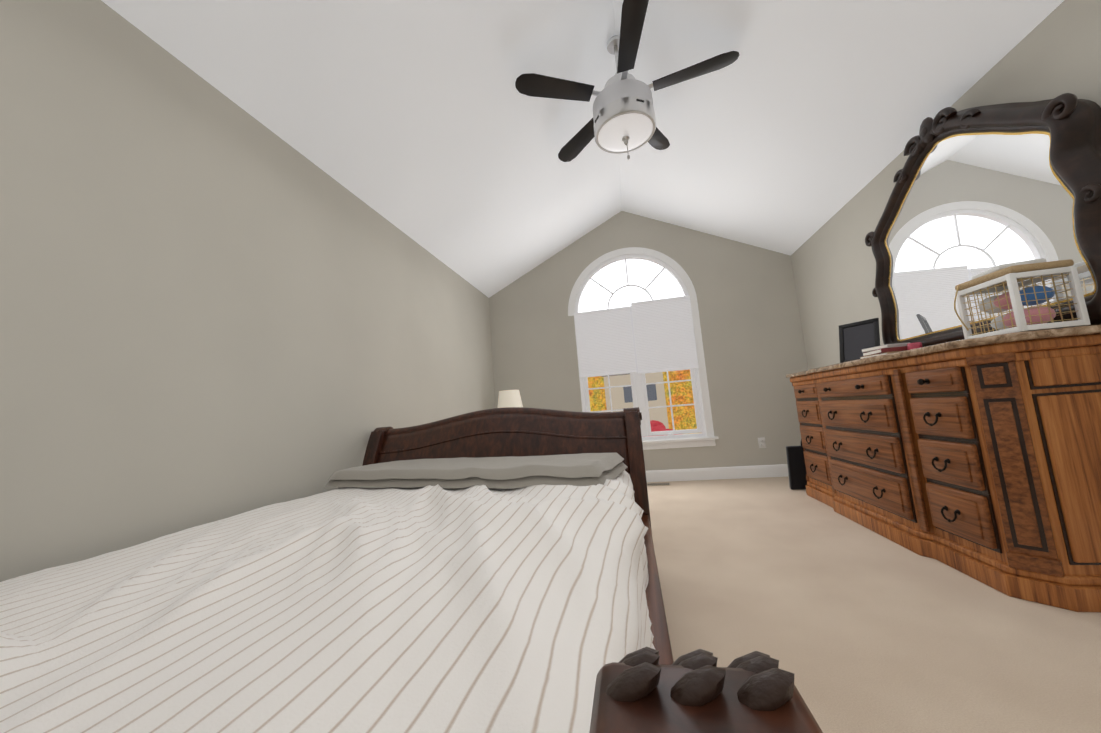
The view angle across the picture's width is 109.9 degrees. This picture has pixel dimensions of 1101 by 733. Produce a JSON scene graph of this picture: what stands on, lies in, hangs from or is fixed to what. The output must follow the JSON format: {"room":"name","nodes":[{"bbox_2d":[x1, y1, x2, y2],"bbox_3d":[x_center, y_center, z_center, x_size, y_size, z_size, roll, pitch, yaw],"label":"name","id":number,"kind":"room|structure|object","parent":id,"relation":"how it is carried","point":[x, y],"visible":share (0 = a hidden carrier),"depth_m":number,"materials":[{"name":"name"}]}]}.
{"room":"bedroom","nodes":[
{"label":"bedroom","id":0,"kind":"room"},
{"bbox_2d":[0,0,495,581],"bbox_3d":[-1.294,0.018,2.124,0.001,2.440,5.790,-6,-7,11],"label":"wall","id":1,"kind":"structure","parent":0,"point":[216,304],"depth_m":1.48,"materials":[{"name":"paint"}]},
{"bbox_2d":[101,0,1063,297],"bbox_3d":[0.350,-1.806,1.973,3.630,0.880,5.790,-6,-7,11],"label":"ceiling","id":2,"kind":"structure","parent":0,"point":[428,126],"depth_m":2.41,"materials":[{"name":"paint"}]},
{"bbox_2d":[515,0,738,161],"bbox_3d":[0.483,-1.757,2.490,1.329,0.870,1.323,-6,-7,11],"label":"ceiling fan","id":3,"kind":"object","parent":2,"relation":"hanging from","point":[622,120],"visible":1,"depth_m":2.39,"materials":[{"name":"silver metal"}]},
{"bbox_2d":[489,211,808,470],"bbox_3d":[1.022,-0.311,4.653,3.630,3.320,0.001,-6,-7,11],"label":"wall","id":4,"kind":"structure","parent":0,"point":[752,332],"depth_m":4.50,"materials":[{"name":"paint"}]},
{"bbox_2d":[568,247,713,440],"bbox_3d":[1.013,-0.298,4.678,1.544,2.362,0.129,-6,-7,11],"label":"window","id":5,"kind":"structure","parent":4,"relation":"in","point":[639,390],"depth_m":4.61,"materials":[{"name":"white wood"}]},
{"bbox_2d":[574,306,635,377],"bbox_3d":[0.663,-0.295,4.723,0.680,0.810,0.038,-6,-7,11],"label":"window blind","id":6,"kind":"object","parent":5,"relation":"attached to","point":[605,345],"visible":0.96,"depth_m":4.71,"materials":[{"name":"white fabric"}]},
{"bbox_2d":[631,295,697,373],"bbox_3d":[1.347,-0.374,4.591,0.680,0.870,0.038,-6,-7,11],"label":"window blind","id":7,"kind":"object","parent":5,"relation":"attached to","point":[664,335],"visible":0.96,"depth_m":4.58,"materials":[{"name":"white fabric"}]},
{"bbox_2d":[642,436,718,449],"bbox_3d":[1.097,0.914,4.478,1.604,0.106,0.075,-6,-7,11],"label":"window sill","id":8,"kind":"structure","parent":4,"relation":"attached to","point":[678,443],"depth_m":4.40,"materials":[{"name":"white"}]},
{"bbox_2d":[645,464,788,481],"bbox_3d":[1.144,1.267,4.459,3.630,0.130,0.016,-6,-7,11],"label":"baseboard","id":9,"kind":"structure","parent":4,"relation":"attached to","point":[740,472],"depth_m":4.31,"materials":[{"name":"white"}]},
{"bbox_2d":[758,437,765,447],"bbox_3d":[2.332,0.843,4.261,0.072,0.115,0.012,-6,-7,11],"label":"outlet","id":10,"kind":"object","parent":4,"relation":"attached to","point":[761,443],"visible":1,"depth_m":4.26,"materials":[{"name":"white plastic"}]},
{"bbox_2d":[647,477,1100,732],"bbox_3d":[0.574,1.046,1.638,3.630,0.001,5.790,-6,-7,11],"label":"floor","id":11,"kind":"structure","parent":0,"point":[853,626],"depth_m":1.47,"materials":[{"name":"carpet"}]},
{"bbox_2d":[0,407,822,732],"bbox_3d":[-0.521,0.560,1.167,1.705,1.020,2.500,-6,-7,11],"label":"bed","id":12,"kind":"object","parent":11,"relation":"on","point":[486,571],"visible":1,"depth_m":0.63,"materials":[{"name":"white fabric"}]},
{"bbox_2d":[323,452,628,488],"bbox_3d":[-0.388,0.503,1.894,1.505,0.089,0.746,-6,-7,11],"label":"pillow","id":13,"kind":"object","parent":12,"relation":"on","point":[449,470],"depth_m":1.73,"materials":[{"name":"grey fabric"}]},
{"bbox_2d":[647,483,670,485],"bbox_3d":[1.157,1.303,4.267,0.320,0.010,0.110,-6,-7,11],"label":"floor air vent","id":14,"kind":"object","parent":11,"relation":"on","point":[658,484],"visible":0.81,"depth_m":4.24,"materials":[{"name":"beige metal"}]},
{"bbox_2d":[786,439,806,489],"bbox_3d":[2.408,0.881,3.551,0.420,0.479,0.090,-6,-7,11],"label":"bag","id":15,"kind":"object","parent":11,"relation":"on","point":[797,472],"visible":0.27,"depth_m":3.55,"materials":[{"name":"fabric"}]},
{"bbox_2d":[786,93,1100,611],"bbox_3d":[2.162,-0.188,2.521,0.599,2.401,2.210,-6,-7,11],"label":"dresser","id":16,"kind":"object","parent":11,"relation":"on","point":[950,445],"visible":1,"depth_m":1.78,"materials":[{"name":"brown wood"}]},
{"bbox_2d":[839,318,879,362],"bbox_3d":[2.189,-0.174,2.738,0.104,0.294,0.240,-1,-8,-29],"label":"picture frame","id":17,"kind":"object","parent":16,"relation":"on","point":[855,338],"visible":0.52,"depth_m":2.74,"materials":[{"name":"black"}]},
{"bbox_2d":[860,342,909,358],"bbox_3d":[2.138,-0.092,2.464,0.181,0.079,0.241,-5,-7,7],"label":"books","id":18,"kind":"object","parent":16,"relation":"on","point":[884,349],"visible":0.58,"depth_m":2.38,"materials":[{"name":"beige paper"}]},
{"bbox_2d":[907,342,922,349],"bbox_3d":[2.167,-0.108,2.296,0.066,0.068,0.066,-6,-7,11],"label":"candle","id":19,"kind":"object","parent":16,"relation":"on","point":[915,345],"visible":0.62,"depth_m":2.27,"materials":[{"name":"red wax"}]},
{"bbox_2d":[864,93,1100,363],"bbox_3d":[2.254,-0.753,2.149,0.141,1.381,1.409,-6,-7,11],"label":"mirror","id":20,"kind":"object","parent":16,"relation":"on","point":[980,189],"depth_m":1.95,"materials":[{"name":"clear mirror"}]},
{"bbox_2d":[954,258,1090,338],"bbox_3d":[1.993,-0.284,1.667,0.249,0.296,0.280,-6,-7,11],"label":"basket","id":21,"kind":"object","parent":16,"relation":"on","point":[1014,298],"visible":0.92,"depth_m":1.58,"materials":[{"name":"white wood"}]},
{"bbox_3d":[-0.340,1.153,4.516,0.411,0.600,0.400,-6,-7,11],"label":"nightstand","id":22,"kind":"object","parent":11,"relation":"on","visible":0},
{"bbox_2d":[498,390,522,407],"bbox_3d":[-0.474,0.577,4.602,0.330,0.580,0.330,-6,-7,11],"label":"lamp","id":23,"kind":"object","parent":22,"relation":"on","point":[509,398],"visible":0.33,"depth_m":4.51,"materials":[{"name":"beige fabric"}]},
{"bbox_2d":[791,0,1100,368],"bbox_3d":[2.252,-0.342,1.436,0.001,2.440,5.790,-6,-7,11],"label":"wall","id":24,"kind":"structure","parent":0,"point":[1056,52],"depth_m":2.90,"materials":[{"name":"paint"}]},
{"label":"outside","id":25,"kind":"structure","parent":0,"visible":0},
{"bbox_2d":[589,395,678,436],"bbox_3d":[0.996,0.810,6.935,2.548,1.757,0.174,-6,-7,11],"label":"bushes","id":26,"kind":"object","parent":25,"point":[656,426],"depth_m":6.69,"materials":[{"name":"red plant"}]},
{"bbox_2d":[578,259,696,433],"bbox_3d":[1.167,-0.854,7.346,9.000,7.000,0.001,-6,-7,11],"label":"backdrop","id":27,"kind":"structure","parent":25,"point":[642,280],"depth_m":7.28,"materials":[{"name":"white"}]},
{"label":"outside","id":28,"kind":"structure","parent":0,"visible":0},
{"bbox_2d":[601,372,668,428],"bbox_3d":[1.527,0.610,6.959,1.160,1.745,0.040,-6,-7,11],"label":"building","id":29,"kind":"structure","parent":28,"point":[656,414],"depth_m":6.96,"materials":[{"name":"white"}]}
]}

